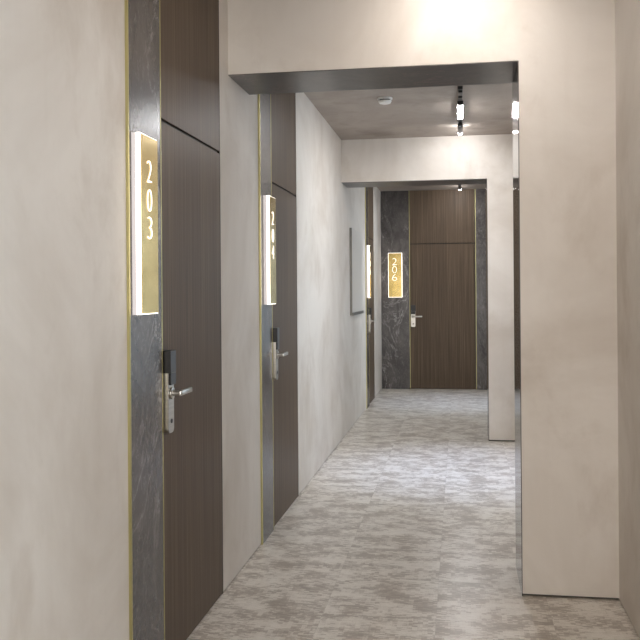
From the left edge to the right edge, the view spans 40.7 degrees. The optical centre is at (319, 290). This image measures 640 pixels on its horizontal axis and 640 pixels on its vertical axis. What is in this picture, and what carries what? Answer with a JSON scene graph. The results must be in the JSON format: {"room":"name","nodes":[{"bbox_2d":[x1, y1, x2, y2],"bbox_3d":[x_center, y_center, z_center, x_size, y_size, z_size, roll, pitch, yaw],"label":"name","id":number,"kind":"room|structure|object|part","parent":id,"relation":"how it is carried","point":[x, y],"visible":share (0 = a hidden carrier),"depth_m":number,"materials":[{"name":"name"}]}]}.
{"room":"hotel corridor","nodes":[
{"label":"hotel corridor","id":0,"kind":"room"},
{"bbox_2d":[0,0,381,639],"bbox_3d":[-0.465,-0.008,4.663,0.160,2.897,16.060,0,0,9],"label":"wall","id":1,"kind":"structure","parent":0,"point":[64,531],"depth_m":2.68,"materials":[{"name":"paint"}]},
{"bbox_2d":[124,0,164,639],"bbox_3d":[-0.651,-0.004,3.112,0.055,2.903,0.332,0,0,9],"label":"marble panel","id":2,"kind":"object","parent":1,"relation":"attached to","point":[142,17],"visible":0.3,"depth_m":3.09,"materials":[{"name":"grey stone"}]},
{"bbox_2d":[131,132,158,314],"bbox_3d":[-0.619,-0.230,3.054,0.042,0.631,0.170,0,0,9],"label":"number sign","id":3,"kind":"object","parent":2,"relation":"attached to","point":[144,165],"visible":1,"depth_m":3.00,"materials":[{"name":"gold"}]},
{"bbox_3d":[-0.603,-0.230,3.052,0.003,0.623,0.162,0,0,9],"label":"plate","id":4,"kind":"part","parent":3,"relation":"part of","materials":[{"name":"gold mirror"}]},
{"bbox_2d":[160,0,222,639],"bbox_3d":[-0.529,-0.004,3.695,0.119,2.903,0.857,0,0,9],"label":"door","id":5,"kind":"structure","parent":1,"relation":"in","point":[190,97],"depth_m":3.65,"materials":[{"name":"brown wood"}]},
{"bbox_3d":[-0.541,0.395,3.364,0.044,0.048,0.154,0,0,9],"label":"lever","id":6,"kind":"part","parent":5,"relation":"part of","materials":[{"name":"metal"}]},
{"bbox_3d":[-0.570,-1.058,3.695,0.045,0.795,0.837,0,0,9],"label":"transom panel","id":7,"kind":"part","parent":5,"relation":"part of","materials":[{"name":"brown wood"}]},
{"bbox_2d":[258,94,273,544],"bbox_3d":[-0.338,-0.006,5.052,0.055,2.903,0.304,0,0,9],"label":"marble panel","id":8,"kind":"object","parent":1,"relation":"attached to","point":[264,100],"visible":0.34,"depth_m":5.01,"materials":[{"name":"grey stone"}]},
{"bbox_2d":[263,195,275,304],"bbox_3d":[-0.292,-0.232,5.055,0.042,0.631,0.165,0,0,9],"label":"number sign","id":9,"kind":"object","parent":8,"relation":"attached to","point":[269,203],"visible":1,"depth_m":4.98,"materials":[{"name":"gold"}]},
{"bbox_3d":[-0.276,-0.232,5.053,0.003,0.623,0.157,0,0,9],"label":"plate","id":10,"kind":"part","parent":9,"relation":"part of","materials":[{"name":"gold mirror"}]},
{"bbox_2d":[271,93,297,525],"bbox_3d":[-0.218,-0.007,5.623,0.119,2.903,0.861,0,0,9],"label":"door","id":11,"kind":"structure","parent":1,"relation":"in","point":[283,105],"depth_m":5.62,"materials":[{"name":"brown wood"}]},
{"bbox_3d":[-0.231,0.393,5.290,0.044,0.048,0.154,0,0,9],"label":"lever","id":12,"kind":"part","parent":11,"relation":"part of","materials":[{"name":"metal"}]},
{"bbox_3d":[-0.259,-1.060,5.623,0.045,0.795,0.841,0,0,9],"label":"transom panel","id":13,"kind":"part","parent":11,"relation":"part of","materials":[{"name":"brown wood"}]},
{"bbox_3d":[-0.254,-0.006,5.629,0.047,2.903,0.861,0,0,9],"label":"frame","id":14,"kind":"part","parent":11,"relation":"part of","materials":[{"name":"brown wood"}]},
{"bbox_2d":[349,228,363,315],"bbox_3d":[0.405,-0.193,9.461,0.032,0.915,1.000,0,0,9],"label":"board","id":15,"kind":"object","parent":1,"relation":"attached to","point":[356,276],"visible":1,"depth_m":9.33,"materials":[{"name":"grey metal"}]},
{"bbox_2d":[365,187,369,408],"bbox_3d":[0.559,0.001,10.614,0.055,2.876,0.296,0,0,9],"label":"marble panel","id":16,"kind":"object","parent":1,"relation":"attached to","point":[366,188],"visible":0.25,"depth_m":10.55,"materials":[{"name":"grey stone"}]},
{"bbox_2d":[366,245,370,297],"bbox_3d":[0.599,-0.227,10.577,0.042,0.640,0.165,0,0,9],"label":"number sign","id":17,"kind":"object","parent":16,"relation":"attached to","point":[368,248],"visible":1,"depth_m":10.50,"materials":[{"name":"gold"}]},
{"bbox_3d":[0.615,-0.227,10.574,0.003,0.632,0.157,0,0,9],"label":"plate","id":18,"kind":"part","parent":17,"relation":"part of","materials":[{"name":"gold mirror"}]},
{"bbox_2d":[368,187,374,402],"bbox_3d":[0.670,0.000,11.129,0.119,2.876,0.756,0,0,9],"label":"door","id":19,"kind":"structure","parent":1,"relation":"in","point":[370,189],"depth_m":11.19,"materials":[{"name":"brown wood"}]},
{"bbox_3d":[0.629,-1.054,11.130,0.045,0.768,0.736,0,0,9],"label":"transom panel","id":20,"kind":"part","parent":19,"relation":"part of","materials":[{"name":"brown wood"}]},
{"bbox_2d":[304,83,512,190],"bbox_3d":[0.512,-1.510,4.504,2.161,0.147,16.380,0,0,9],"label":"ceiling","id":21,"kind":"structure","parent":0,"point":[487,108],"depth_m":7.13,"materials":[{"name":"paint"}]},
{"bbox_2d":[377,96,392,104],"bbox_3d":[0.494,-1.439,6.563,0.116,0.049,0.116,0,0,9],"label":"smoke detector","id":22,"kind":"object","parent":21,"relation":"attached to","point":[384,100],"visible":1,"depth_m":6.53,"materials":[{"name":"white plastic"}]},
{"bbox_2d":[457,86,462,134],"bbox_3d":[1.136,-1.427,6.987,0.044,0.082,1.600,0,0,9],"label":"track light","id":23,"kind":"object","parent":21,"relation":"attached to","point":[460,88],"visible":1,"depth_m":6.77,"materials":[{"name":"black metal"}]},
{"bbox_3d":[1.136,-1.458,6.987,0.034,0.022,1.600,0,0,9],"label":"track rail","id":24,"kind":"part","parent":23,"relation":"part of","materials":[{"name":"black metal"}]},
{"bbox_2d":[186,389,639,639],"bbox_3d":[0.534,1.479,4.504,2.161,0.080,16.380,0,0,9],"label":"floor","id":25,"kind":"structure","parent":0,"point":[406,530],"depth_m":4.74,"materials":[{"name":"tile"}]},
{"bbox_2d":[228,0,618,598],"bbox_3d":[0.497,-0.012,4.340,1.841,2.903,0.436,0,0,9],"label":"wall","id":26,"kind":"structure","parent":0,"point":[557,57],"depth_m":4.03,"materials":[{"name":"paint"}]},
{"bbox_3d":[0.274,-1.071,4.375,1.405,0.004,0.432,0,0,9],"label":"soffit panel","id":27,"kind":"part","parent":26,"relation":"part of","materials":[{"name":"paint"}]},
{"bbox_3d":[0.975,0.180,4.263,0.004,2.510,0.432,0,0,9],"label":"jamb panel","id":28,"kind":"part","parent":26,"relation":"part of","materials":[{"name":"stone"}]},
{"bbox_2d":[341,134,514,440],"bbox_3d":[1.160,-0.017,8.454,1.841,2.903,0.411,0,0,9],"label":"wall","id":29,"kind":"structure","parent":0,"point":[487,160],"depth_m":8.18,"materials":[{"name":"paint"}]},
{"bbox_3d":[0.931,-1.052,8.489,1.392,0.004,0.407,0,0,9],"label":"soffit panel","id":30,"kind":"part","parent":29,"relation":"part of","materials":[{"name":"paint"}]},
{"bbox_3d":[1.625,0.188,8.379,0.004,2.486,0.407,0,0,9],"label":"jamb panel","id":31,"kind":"part","parent":29,"relation":"part of","materials":[{"name":"stone"}]},
{"bbox_2d":[380,192,475,379],"bbox_3d":[1.818,-0.022,12.535,2.161,2.903,0.110,0,0,9],"label":"wall","id":32,"kind":"structure","parent":0,"point":[380,192],"depth_m":12.41,"materials":[{"name":"paint"}]},
{"bbox_2d":[380,191,410,388],"bbox_3d":[1.103,-0.003,12.562,0.418,2.876,0.055,0,0,9],"label":"marble panel","id":33,"kind":"object","parent":32,"relation":"attached to","point":[395,217],"visible":1,"depth_m":12.54,"materials":[{"name":"grey stone"}]},
{"bbox_2d":[388,253,401,296],"bbox_3d":[1.092,-0.218,12.516,0.200,0.645,0.042,0,0,9],"label":"number sign","id":34,"kind":"object","parent":33,"relation":"attached to","point":[394,259],"visible":1,"depth_m":12.50,"materials":[{"name":"gold metal"}]},
{"bbox_2d":[409,189,475,388],"bbox_3d":[1.765,-0.008,12.427,0.936,2.876,0.119,0,0,9],"label":"door","id":35,"kind":"structure","parent":32,"relation":"in","point":[442,222],"depth_m":12.44,"materials":[{"name":"brown wood"}]},
{"bbox_3d":[1.760,-1.062,12.460,0.922,0.768,0.045,0,0,9],"label":"transom panel","id":36,"kind":"part","parent":35,"relation":"part of","materials":[{"name":"brown wood"}]},
{"bbox_2d":[475,189,486,389],"bbox_3d":[2.473,-0.014,12.341,0.485,2.876,0.055,0,0,9],"label":"marble panel","id":37,"kind":"object","parent":32,"relation":"attached to","point":[480,194],"visible":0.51,"depth_m":12.34,"materials":[{"name":"grey stone"}]},
{"bbox_2d":[615,0,639,637],"bbox_3d":[1.511,-0.023,4.345,0.160,2.897,16.060,0,0,9],"label":"wall","id":38,"kind":"structure","parent":0,"point":[627,12],"depth_m":3.70,"materials":[{"name":"paint"}]}
]}

